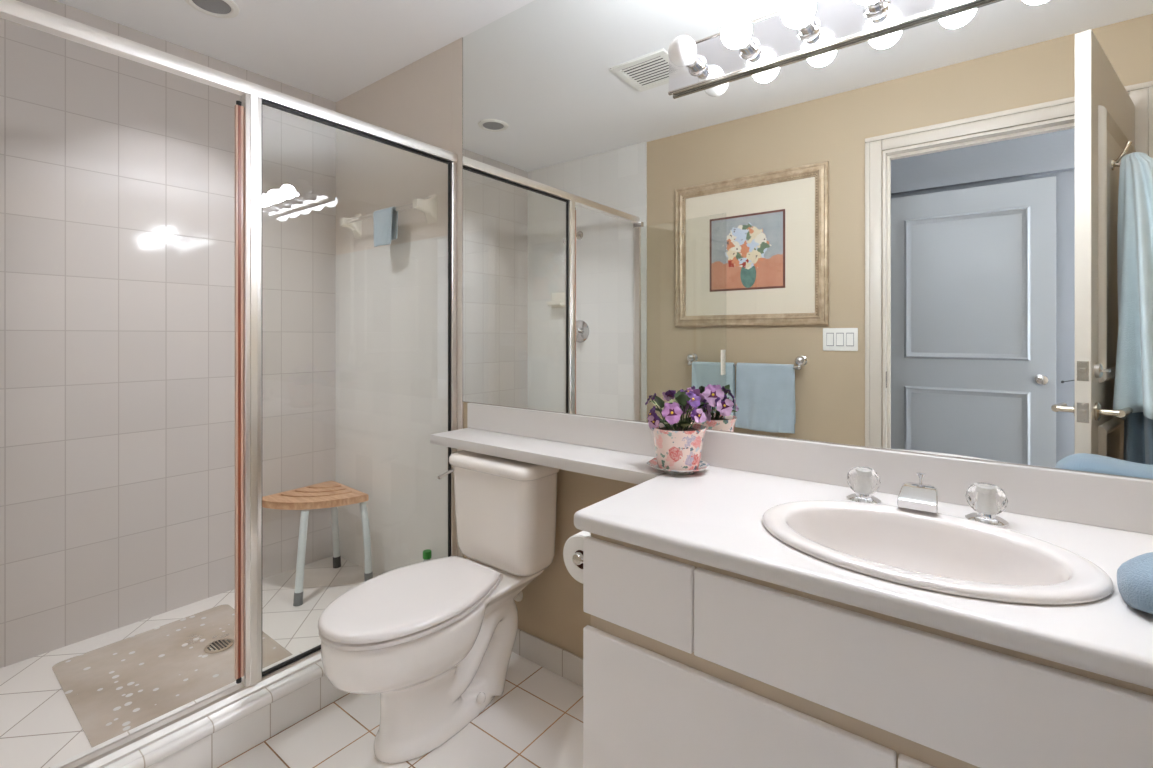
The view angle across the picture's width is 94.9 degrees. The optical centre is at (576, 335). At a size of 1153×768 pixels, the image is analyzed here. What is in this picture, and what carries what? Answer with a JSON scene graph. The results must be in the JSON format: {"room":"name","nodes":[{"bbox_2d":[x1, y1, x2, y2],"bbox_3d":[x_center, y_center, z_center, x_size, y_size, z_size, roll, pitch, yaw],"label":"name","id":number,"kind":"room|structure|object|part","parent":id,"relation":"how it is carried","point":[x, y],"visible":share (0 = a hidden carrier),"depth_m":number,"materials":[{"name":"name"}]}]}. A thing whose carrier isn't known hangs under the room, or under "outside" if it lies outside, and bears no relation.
{"room":"bathroom","nodes":[
{"label":"bathroom","id":0,"kind":"room"},
{"bbox_2d":[0,0,335,667],"bbox_3d":[-1.767,0.008,2.239,0.100,2.490,1.506,0,0,37],"label":"wall","id":1,"kind":"structure","parent":0,"point":[117,173],"depth_m":2.13,"materials":[{"name":"tile"}]},
{"bbox_2d":[0,556,378,767],"bbox_3d":[-1.365,1.205,1.932,0.913,0.095,1.506,0,0,37],"label":"floor","id":2,"kind":"structure","parent":0,"point":[60,704],"depth_m":1.85,"materials":[{"name":"tile"}]},
{"bbox_2d":[262,481,372,605],"bbox_3d":[-1.197,0.950,2.444,0.437,0.418,0.372,0,0,37],"label":"stool","id":3,"kind":"object","parent":2,"relation":"on","point":[332,495],"visible":0.94,"depth_m":2.43,"materials":[{"name":"brown wood"}]},
{"bbox_3d":[-1.199,0.944,2.310,0.033,0.348,0.083,0,0,1],"label":"leg","id":4,"kind":"part","parent":3,"relation":"part of","materials":[{"name":"white metal"}]},
{"bbox_3d":[-1.223,0.757,2.464,0.372,0.032,0.372,0,0,37],"label":"stool seat","id":5,"kind":"part","parent":3,"relation":"part of","materials":[{"name":"brown wood"}]},
{"bbox_3d":[-1.217,0.945,2.662,0.067,0.347,0.032,0,0,29],"label":"leg","id":6,"kind":"part","parent":3,"relation":"part of","materials":[{"name":"white metal"}]},
{"bbox_3d":[-0.986,0.933,2.468,0.032,0.338,0.116,0,0,-42],"label":"leg","id":7,"kind":"part","parent":3,"relation":"part of","materials":[{"name":"white metal"}]},
{"bbox_2d":[423,549,431,561],"bbox_3d":[-0.640,1.039,2.268,0.058,0.236,0.058,0,0,37],"label":"shampoo bottle","id":8,"kind":"object","parent":2,"relation":"on","point":[427,554],"visible":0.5,"depth_m":2.26,"materials":[{"name":"green plastic"}]},
{"bbox_2d":[204,638,233,653],"bbox_3d":[-1.327,1.150,1.965,0.090,0.007,0.090,0,0,37],"label":"shower drain","id":9,"kind":"object","parent":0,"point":[217,646],"visible":1,"depth_m":1.96,"materials":[{"name":"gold metal"}]},
{"bbox_2d":[55,0,533,101],"bbox_3d":[-0.378,-1.312,0.653,4.233,0.150,2.541,0,0,37],"label":"ceiling","id":10,"kind":"structure","parent":0,"point":[332,50],"depth_m":2.14,"materials":[{"name":"white paint"}]},
{"bbox_2d":[185,0,239,17],"bbox_3d":[-1.356,-1.232,1.965,0.176,0.010,0.176,0,0,37],"label":"recessed light","id":11,"kind":"object","parent":10,"relation":"in","point":[215,8],"visible":1,"depth_m":1.99,"materials":[{"name":"white plastic"}]},
{"bbox_2d":[217,652,582,767],"bbox_3d":[0.163,1.228,0.766,2.710,0.050,1.506,0,0,37],"label":"floor","id":12,"kind":"structure","parent":0,"point":[536,721],"depth_m":1.59,"materials":[{"name":"tile"}]},
{"bbox_2d":[49,642,348,767],"bbox_3d":[-0.964,1.160,1.626,0.154,0.186,1.505,0,0,37],"label":"shower curb","id":13,"kind":"object","parent":12,"relation":"on","point":[214,740],"visible":0.41,"depth_m":1.52,"materials":[{"name":"tile"}]},
{"bbox_2d":[0,0,457,767],"bbox_3d":[-0.726,0.151,1.445,0.656,1.832,1.486,0,0,37],"label":"shower door frame","id":14,"kind":"structure","parent":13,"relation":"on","point":[250,677],"depth_m":1.58,"materials":[{"name":"silver metal"}]},
{"bbox_3d":[-0.981,0.160,1.597,0.040,1.764,0.045,0,0,37],"label":"post","id":15,"kind":"part","parent":14,"relation":"part of","materials":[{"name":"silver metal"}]},
{"bbox_2d":[318,450,559,763],"bbox_3d":[-0.432,0.816,1.675,0.430,0.776,0.749,0,0,37],"label":"toilet","id":16,"kind":"object","parent":12,"relation":"on","point":[436,638],"visible":1,"depth_m":1.60,"materials":[{"name":"white ceramic"}]},
{"bbox_3d":[-0.493,0.773,1.583,0.372,0.024,0.528,0,0,37],"label":"lid","id":17,"kind":"part","parent":16,"relation":"part of","materials":[{"name":"white plastic"}]},
{"bbox_3d":[-0.493,0.796,1.583,0.368,0.015,0.526,0,0,37],"label":"seat","id":18,"kind":"part","parent":16,"relation":"part of","materials":[{"name":"white plastic"}]},
{"bbox_3d":[-0.430,1.006,1.666,0.358,0.398,0.732,0,0,37],"label":"bowl","id":19,"kind":"part","parent":16,"relation":"part of","materials":[{"name":"white ceramic"}]},
{"bbox_3d":[-0.472,0.507,1.954,0.028,0.031,0.088,0,0,37],"label":"flush lever","id":20,"kind":"part","parent":16,"relation":"part of","materials":[{"name":"silver metal"}]},
{"bbox_3d":[-0.262,0.449,1.886,0.416,0.042,0.206,0,0,37],"label":"tank lid","id":21,"kind":"part","parent":16,"relation":"part of","materials":[{"name":"white ceramic"}]},
{"bbox_3d":[-0.259,0.639,1.890,0.394,0.338,0.192,0,0,37],"label":"tank","id":22,"kind":"part","parent":16,"relation":"part of","materials":[{"name":"white ceramic"}]},
{"bbox_2d":[583,533,1152,767],"bbox_3d":[0.850,0.806,0.828,1.684,0.792,0.553,0,0,37],"label":"vanity cabinet","id":23,"kind":"object","parent":12,"relation":"on","point":[687,663],"visible":0.98,"depth_m":0.86,"materials":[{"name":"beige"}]},
{"bbox_2d":[572,552,582,564],"bbox_3d":[0.069,0.515,1.255,0.092,0.040,0.174,0,0,37],"label":"toilet paper holder","id":24,"kind":"object","parent":23,"relation":"attached to","point":[577,558],"visible":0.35,"depth_m":1.22,"materials":[{"name":"silver metal"}]},
{"bbox_2d":[563,531,590,583],"bbox_3d":[0.044,0.535,1.274,0.112,0.141,0.110,0,0,37],"label":"toilet paper roll","id":25,"kind":"object","parent":24,"relation":"on","point":[574,544],"visible":0.2,"depth_m":1.24,"materials":[{"name":"white paper"}]},
{"bbox_3d":[0.117,0.505,1.050,0.248,0.157,0.018,0,0,37],"label":"drawer","id":26,"kind":"part","parent":23,"relation":"part of","materials":[{"name":"white"}]},
{"bbox_3d":[0.245,0.857,0.953,0.570,0.481,0.018,0,0,37],"label":"door","id":27,"kind":"part","parent":23,"relation":"part of","materials":[{"name":"white"}]},
{"bbox_2d":[430,403,1152,688],"bbox_3d":[0.454,0.342,1.127,2.679,0.136,0.576,0,0,37],"label":"countertop","id":28,"kind":"structure","parent":23,"relation":"on","point":[712,516],"depth_m":1.08,"materials":[{"name":"white laminate"}]},
{"bbox_2d":[430,428,664,483],"bbox_3d":[-0.110,0.392,1.796,0.971,0.036,0.198,0,0,37],"label":"shelf","id":29,"kind":"object","parent":28,"relation":"attached to","point":[624,464],"depth_m":1.73,"materials":[{"name":"white laminate"}]},
{"bbox_2d":[647,458,709,474],"bbox_3d":[0.283,0.364,1.472,0.163,0.018,0.163,0,0,27],"label":"saucer","id":30,"kind":"object","parent":28,"relation":"on","point":[703,465],"visible":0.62,"depth_m":1.43,"materials":[{"name":"ceramic"}]},
{"bbox_2d":[645,388,711,470],"bbox_3d":[0.280,0.256,1.475,0.182,0.220,0.157,0,0,37],"label":"pansy","id":31,"kind":"object","parent":30,"relation":"on","point":[678,446],"visible":0.99,"depth_m":1.43,"materials":[{"name":"ceramic"}]},
{"bbox_2d":[645,393,655,404],"bbox_3d":[0.213,0.180,1.513,0.030,0.036,0.039,0,0,37],"label":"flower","id":32,"kind":"object","parent":31,"relation":"on","point":[651,397],"depth_m":1.51,"materials":[{"name":"purple plant"}]},
{"bbox_2d":[648,406,655,421],"bbox_3d":[0.211,0.220,1.485,0.022,0.045,0.046,0,0,-5],"label":"flower","id":33,"kind":"object","parent":31,"relation":"on","point":[652,415],"depth_m":1.47,"materials":[{"name":"purple plant"}]},
{"bbox_2d":[647,413,659,428],"bbox_3d":[0.215,0.234,1.456,0.015,0.046,0.041,0,0,-41],"label":"flower","id":34,"kind":"object","parent":31,"relation":"on","point":[653,420],"depth_m":1.46,"materials":[{"name":"purple plant"}]},
{"bbox_2d":[662,390,675,401],"bbox_3d":[0.270,0.174,1.538,0.035,0.038,0.036,0,0,37],"label":"flower","id":35,"kind":"object","parent":31,"relation":"on","point":[669,395],"depth_m":1.53,"materials":[{"name":"purple plant"}]},
{"bbox_2d":[662,402,682,424],"bbox_3d":[0.257,0.207,1.418,0.055,0.059,0.026,0,0,23],"label":"flower","id":36,"kind":"object","parent":31,"relation":"on","point":[671,412],"depth_m":1.42,"materials":[{"name":"purple plant"}]},
{"bbox_2d":[680,403,690,413],"bbox_3d":[0.307,0.202,1.537,0.056,0.063,0.026,0,0,37],"label":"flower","id":37,"kind":"object","parent":31,"relation":"on","point":[687,405],"depth_m":1.52,"materials":[{"name":"purple plant"}]},
{"bbox_2d":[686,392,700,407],"bbox_3d":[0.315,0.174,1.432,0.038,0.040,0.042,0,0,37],"label":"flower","id":38,"kind":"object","parent":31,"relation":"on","point":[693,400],"depth_m":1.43,"materials":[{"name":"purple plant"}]},
{"bbox_2d":[687,388,706,409],"bbox_3d":[0.338,0.179,1.498,0.037,0.067,0.067,0,0,-24],"label":"flower","id":39,"kind":"object","parent":31,"relation":"on","point":[703,401],"depth_m":1.48,"materials":[{"name":"purple plant"}]},
{"bbox_2d":[690,408,706,422],"bbox_3d":[0.326,0.212,1.412,0.046,0.040,0.015,0,0,-16],"label":"flower","id":40,"kind":"object","parent":31,"relation":"on","point":[697,415],"depth_m":1.41,"materials":[{"name":"purple plant"}]},
{"bbox_2d":[702,399,711,421],"bbox_3d":[0.362,0.206,1.475,0.023,0.063,0.058,0,0,-3],"label":"flower","id":41,"kind":"object","parent":31,"relation":"on","point":[704,401],"depth_m":1.47,"materials":[{"name":"purple plant"}]},
{"bbox_2d":[846,466,1008,526],"bbox_3d":[0.727,0.335,1.117,0.290,0.076,0.108,0,0,37],"label":"faucet","id":42,"kind":"object","parent":28,"relation":"on","point":[989,500],"visible":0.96,"depth_m":1.08,"materials":[{"name":"silver metal"}]},
{"bbox_3d":[0.651,0.364,1.199,0.070,0.018,0.070,0,0,37],"label":"handle","id":43,"kind":"part","parent":42,"relation":"part of","materials":[{"name":"silver metal"}]},
{"bbox_3d":[0.651,0.328,1.199,0.068,0.055,0.068,0,0,37],"label":"knob","id":44,"kind":"part","parent":42,"relation":"part of","materials":[{"name":"clear glass"}]},
{"bbox_3d":[0.724,0.345,1.117,0.069,0.056,0.105,0,0,37],"label":"spout","id":45,"kind":"part","parent":42,"relation":"part of","materials":[{"name":"silver metal"}]},
{"bbox_3d":[0.745,0.309,1.145,0.017,0.025,0.017,0,0,37],"label":"lift rod","id":46,"kind":"part","parent":42,"relation":"part of","materials":[{"name":"silver metal"}]},
{"bbox_3d":[0.826,0.328,1.066,0.068,0.055,0.068,0,0,37],"label":"knob","id":47,"kind":"part","parent":42,"relation":"part of","materials":[{"name":"clear glass"}]},
{"bbox_3d":[0.826,0.364,1.066,0.070,0.018,0.070,0,0,37],"label":"handle","id":48,"kind":"part","parent":42,"relation":"part of","materials":[{"name":"silver metal"}]},
{"bbox_2d":[762,500,1113,604],"bbox_3d":[0.599,0.446,0.949,0.514,0.174,0.386,0,0,37],"label":"sink","id":49,"kind":"object","parent":28,"relation":"in","point":[942,553],"visible":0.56,"depth_m":0.98,"materials":[{"name":"white ceramic"}]},
{"bbox_2d":[1117,552,1152,613],"bbox_3d":[0.885,0.337,0.658,0.299,0.071,0.162,0,0,37],"label":"rolled towel","id":50,"kind":"object","parent":28,"relation":"on","point":[1135,575],"visible":1,"depth_m":0.72,"materials":[{"name":"blue fabric"}]},
{"bbox_3d":[0.702,0.857,0.604,0.576,0.481,0.018,0,0,37],"label":"door","id":51,"kind":"part","parent":23,"relation":"part of","materials":[{"name":"white"}]},
{"bbox_2d":[336,38,638,657],"bbox_3d":[0.241,0.008,1.712,3.933,2.490,0.107,0,0,37],"label":"wall","id":52,"kind":"structure","parent":0,"point":[421,100],"depth_m":2.31,"materials":[{"name":"beige paint"}]},
{"bbox_2d":[340,194,436,238],"bbox_3d":[-0.894,-0.554,2.460,0.667,0.124,0.091,0,0,37],"label":"shower towel bar","id":53,"kind":"object","parent":52,"relation":"attached to","point":[428,206],"visible":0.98,"depth_m":2.31,"materials":[{"name":"white ceramic"}]},
{"bbox_3d":[-1.130,-0.554,2.640,0.072,0.124,0.091,0,0,37],"label":"post","id":54,"kind":"part","parent":53,"relation":"part of","materials":[{"name":"white ceramic"}]},
{"bbox_2d":[373,206,397,246],"bbox_3d":[-0.870,-0.493,2.405,0.149,0.171,0.042,0,0,37],"label":"washcloth","id":55,"kind":"object","parent":53,"relation":"hanging from","point":[385,221],"visible":0.98,"depth_m":2.38,"materials":[{"name":"blue fabric"}]},
{"bbox_3d":[-0.657,-0.554,2.279,0.072,0.124,0.091,0,0,37],"label":"post","id":56,"kind":"part","parent":53,"relation":"part of","materials":[{"name":"white ceramic"}]},
{"bbox_2d":[336,235,447,574],"bbox_3d":[-0.899,0.365,2.518,0.940,1.584,0.008,0,0,37],"label":"wall tile","id":57,"kind":"structure","parent":52,"relation":"attached to","point":[392,300],"depth_m":2.48,"materials":[{"name":"white tile"}]},
{"bbox_2d":[514,591,522,601],"bbox_3d":[-0.242,0.908,1.982,0.056,0.196,0.062,0,0,37],"label":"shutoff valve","id":58,"kind":"object","parent":52,"relation":"attached to","point":[519,597],"visible":0.14,"depth_m":1.99,"materials":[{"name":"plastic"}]},
{"bbox_2d":[512,629,582,686],"bbox_3d":[-0.043,1.155,1.864,1.019,0.094,0.010,0,0,37],"label":"baseboard","id":59,"kind":"structure","parent":52,"relation":"attached to","point":[568,665],"depth_m":1.90,"materials":[{"name":"tile"}]},
{"bbox_2d":[462,0,1152,480],"bbox_3d":[0.611,-0.482,1.367,2.722,1.510,0.006,0,0,37],"label":"wall mirror","id":60,"kind":"object","parent":52,"relation":"attached to","point":[932,235],"visible":1,"depth_m":1.34,"materials":[{"name":"silver mirror"}]},
{"bbox_2d":[668,0,980,94],"bbox_3d":[0.620,-0.793,1.260,0.954,0.130,0.154,0,0,37],"label":"vanity light bar","id":61,"kind":"object","parent":60,"relation":"attached to","point":[742,45],"visible":1,"depth_m":1.35,"materials":[{"name":"silver metal"}]},
{"bbox_3d":[0.297,-0.786,1.467,0.077,0.077,0.092,0,0,37],"label":"bulb","id":62,"kind":"part","parent":61,"relation":"part of","materials":[{"name":"white glass"}]},
{"bbox_2d":[686,53,706,75],"bbox_3d":[0.337,-0.786,1.520,0.058,0.058,0.050,0,0,37],"label":"socket","id":63,"kind":"object","parent":61,"relation":"attached to","point":[698,67],"depth_m":1.52,"materials":[{"name":"silver metal"}]},
{"bbox_3d":[0.418,-0.786,1.374,0.077,0.077,0.092,0,0,37],"label":"bulb","id":64,"kind":"part","parent":61,"relation":"part of","materials":[{"name":"white glass"}]},
{"bbox_2d":[738,36,759,59],"bbox_3d":[0.458,-0.786,1.427,0.058,0.058,0.050,0,0,37],"label":"socket","id":65,"kind":"object","parent":61,"relation":"attached to","point":[751,50],"depth_m":1.43,"materials":[{"name":"silver metal"}]},
{"bbox_3d":[0.539,-0.786,1.282,0.077,0.077,0.092,0,0,37],"label":"bulb","id":66,"kind":"part","parent":61,"relation":"part of","materials":[{"name":"white glass"}]},
{"bbox_2d":[797,16,820,40],"bbox_3d":[0.580,-0.786,1.334,0.058,0.058,0.050,0,0,37],"label":"socket","id":67,"kind":"object","parent":61,"relation":"attached to","point":[811,31],"depth_m":1.34,"materials":[{"name":"silver metal"}]},
{"bbox_3d":[0.661,-0.786,1.189,0.077,0.077,0.092,0,0,37],"label":"bulb","id":68,"kind":"part","parent":61,"relation":"part of","materials":[{"name":"white glass"}]},
{"bbox_2d":[863,0,890,18],"bbox_3d":[0.701,-0.786,1.242,0.058,0.058,0.050,0,0,37],"label":"socket","id":69,"kind":"object","parent":61,"relation":"attached to","point":[880,9],"depth_m":1.25,"materials":[{"name":"silver metal"}]},
{"bbox_2d":[467,403,1152,534],"bbox_3d":[0.624,0.324,1.350,2.679,0.100,0.016,0,0,37],"label":"backsplash","id":70,"kind":"structure","parent":52,"relation":"attached to","point":[1113,502],"depth_m":1.26,"materials":[{"name":"white laminate"}]},
{"bbox_2d":[651,422,706,470],"bbox_3d":[0.283,0.308,1.472,0.155,0.114,0.155,0,0,37],"label":"pot","id":71,"kind":"object","parent":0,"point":[678,446],"depth_m":1.42,"materials":[{"name":"ceramic"}]}
]}

